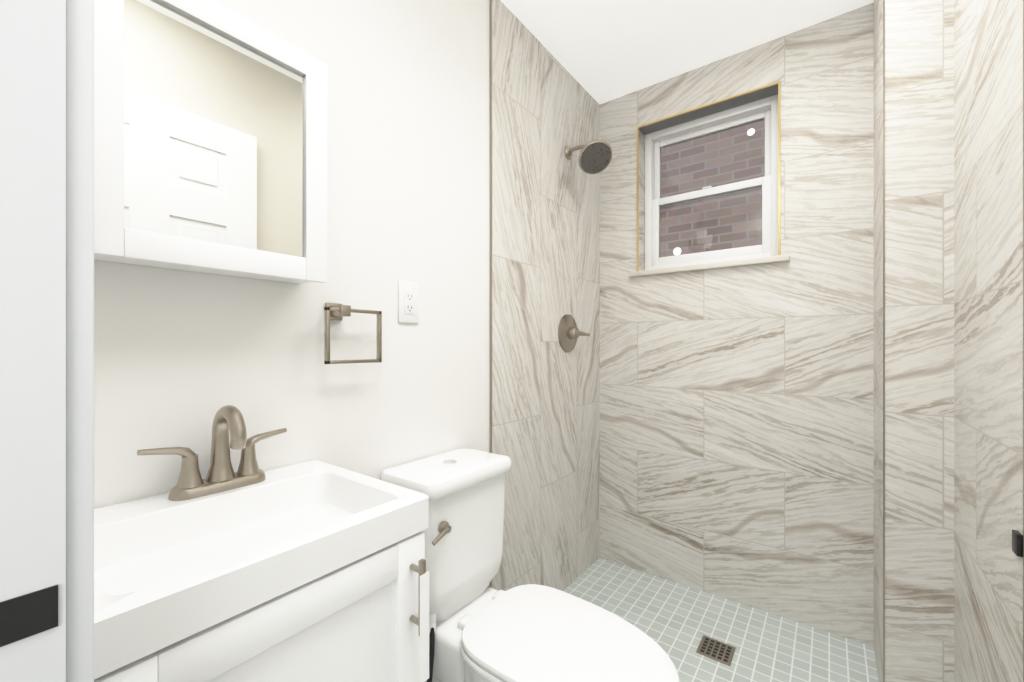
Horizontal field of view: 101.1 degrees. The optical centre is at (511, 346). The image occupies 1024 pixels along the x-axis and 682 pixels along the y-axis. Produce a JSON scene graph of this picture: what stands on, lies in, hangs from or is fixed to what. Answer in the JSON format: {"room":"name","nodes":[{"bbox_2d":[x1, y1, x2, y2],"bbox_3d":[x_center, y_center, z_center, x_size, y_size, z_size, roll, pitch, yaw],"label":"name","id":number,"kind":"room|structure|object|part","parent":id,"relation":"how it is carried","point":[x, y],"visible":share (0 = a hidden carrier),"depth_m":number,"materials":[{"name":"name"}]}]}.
{"room":"bathroom","nodes":[
{"label":"bathroom","id":0,"kind":"room"},
{"bbox_2d":[94,0,489,586],"bbox_3d":[-0.832,-0.080,0.608,0.100,2.400,2.370,0,0,37],"label":"wall","id":1,"kind":"structure","parent":0,"point":[182,358],"depth_m":1.09,"materials":[{"name":"white paint"}]},
{"bbox_2d":[94,0,326,283],"bbox_3d":[-0.557,-0.375,0.796,0.108,0.474,0.376,0,0,37],"label":"upper cabinet","id":2,"kind":"object","parent":1,"relation":"attached to","point":[210,136],"visible":0.92,"depth_m":0.74,"materials":[{"name":"white paint"}]},
{"bbox_2d":[324,302,381,363],"bbox_3d":[-0.401,-0.032,1.047,0.057,0.148,0.150,0,0,37],"label":"towel ring","id":3,"kind":"object","parent":1,"relation":"attached to","point":[335,311],"visible":0.98,"depth_m":1.02,"materials":[{"name":"silver metal"}]},
{"bbox_2d":[398,281,418,322],"bbox_3d":[-0.299,-0.127,1.224,0.008,0.118,0.072,0,0,37],"label":"electrical outlet plate","id":4,"kind":"object","parent":1,"relation":"attached to","point":[408,302],"visible":1,"depth_m":1.22,"materials":[{"name":"white plastic"}]},
{"bbox_2d":[490,0,599,590],"bbox_3d":[0.230,-0.080,2.009,0.109,2.400,1.154,0,0,37],"label":"tiled wall","id":5,"kind":"structure","parent":0,"point":[544,280],"depth_m":1.79,"materials":[{"name":"stone"}]},
{"bbox_2d":[558,314,589,351],"bbox_3d":[0.289,-0.060,1.944,0.065,0.176,0.188,0,0,37],"label":"shower valve","id":6,"kind":"object","parent":5,"relation":"attached to","point":[569,333],"visible":1,"depth_m":1.93,"materials":[{"name":"silver metal"}]},
{"bbox_2d":[565,139,611,173],"bbox_3d":[0.330,-0.851,1.871,0.221,0.157,0.137,0,0,37],"label":"shower head","id":7,"kind":"object","parent":5,"relation":"attached to","point":[595,156],"visible":1,"depth_m":1.84},
{"bbox_2d":[501,0,873,104],"bbox_3d":[0.061,-1.330,0.655,1.470,0.100,3.520,0,0,37],"label":"ceiling","id":8,"kind":"structure","parent":0,"point":[602,51],"depth_m":1.71,"materials":[{"name":"paint"}]},
{"bbox_2d":[563,558,878,681],"bbox_3d":[0.061,1.170,0.655,1.470,0.100,3.520,0,0,37],"label":"floor","id":9,"kind":"structure","parent":0,"point":[675,621],"depth_m":1.64,"materials":[{"name":"tile"}]},
{"bbox_2d":[94,460,428,681],"bbox_3d":[-0.432,0.695,0.694,0.428,0.850,0.456,0,0,37],"label":"bathroom vanity","id":10,"kind":"object","parent":9,"relation":"on","point":[313,571],"visible":0.92,"depth_m":0.64,"materials":[{"name":"white paint"}]},
{"bbox_2d":[137,405,286,500],"bbox_3d":[-0.527,0.189,0.780,0.123,0.161,0.241,0,0,37],"label":"faucet","id":11,"kind":"object","parent":10,"relation":"on","point":[222,476],"visible":1,"depth_m":0.78,"materials":[{"name":"silver metal"}]},
{"bbox_2d":[381,448,679,681],"bbox_3d":[0.028,0.724,1.047,0.736,0.792,0.369,0,0,37],"label":"toilet","id":12,"kind":"object","parent":9,"relation":"on","point":[480,630],"visible":0.9,"depth_m":1.05,"materials":[{"name":"ceramic"}]},
{"bbox_2d":[696,635,735,665],"bbox_3d":[0.751,1.118,1.550,0.112,0.003,0.112,0,0,37],"label":"floor drain","id":13,"kind":"object","parent":9,"relation":"on","point":[717,650],"visible":1,"depth_m":1.54,"materials":[{"name":"silver metal"}]},
{"bbox_2d":[600,2,873,646],"bbox_3d":[1.043,-0.080,1.957,1.470,2.400,0.258,0,0,37],"label":"tiled wall","id":14,"kind":"structure","parent":0,"point":[736,433],"depth_m":1.78,"materials":[{"name":"stone"}]},
{"bbox_2d":[637,80,780,270],"bbox_3d":[0.921,-0.725,1.995,0.608,0.749,0.179,0,0,37],"label":"window unit","id":15,"kind":"structure","parent":14,"relation":"in","point":[765,109],"depth_m":1.98,"materials":[{"name":"white plastic"}]},
{"bbox_3d":[0.870,-0.725,1.927,0.608,0.749,0.008,0,0,37],"label":"window trim gold","id":16,"kind":"part","parent":15,"relation":"part of","materials":[{"name":"gold metal"}]},
{"bbox_2d":[630,255,788,276],"bbox_3d":[0.889,-0.360,1.952,0.670,0.024,0.112,0,0,37],"label":"window sill","id":17,"kind":"structure","parent":14,"relation":"attached to","point":[761,260],"depth_m":1.88,"materials":[{"name":"white stone"}]},
{"bbox_2d":[874,0,953,681],"bbox_3d":[1.340,-0.080,1.345,0.260,2.400,0.364,0,0,37],"label":"tiled wall","id":18,"kind":"structure","parent":0,"point":[913,340],"depth_m":1.24,"materials":[{"name":"stone"}]},
{"bbox_2d":[954,0,1023,681],"bbox_3d":[1.128,-0.080,0.945,0.116,2.400,0.534,0,0,37],"label":"tiled wall","id":19,"kind":"structure","parent":0,"point":[988,340],"depth_m":0.93,"materials":[{"name":"stone"}]},
{"bbox_3d":[-0.285,-0.080,0.196,1.270,2.400,0.130,0,0,37],"label":"wall","id":20,"kind":"structure","parent":0,"visible":0},
{"bbox_2d":[0,0,93,681],"bbox_3d":[-0.103,0.058,0.063,0.820,2.125,0.156,0,0,37],"label":"door frame","id":21,"kind":"structure","parent":20,"relation":"attached to","point":[46,340],"depth_m":0.30,"materials":[{"name":"paint"}]},
{"label":"outside","id":22,"kind":"structure","parent":0,"visible":0},
{"bbox_2d":[660,120,764,256],"bbox_3d":[2.219,-1.380,3.775,9.000,7.000,0.100,0,0,37],"label":"brick wall","id":23,"kind":"structure","parent":22,"point":[741,203],"depth_m":3.96,"materials":[{"name":"brown brick"}]}
]}

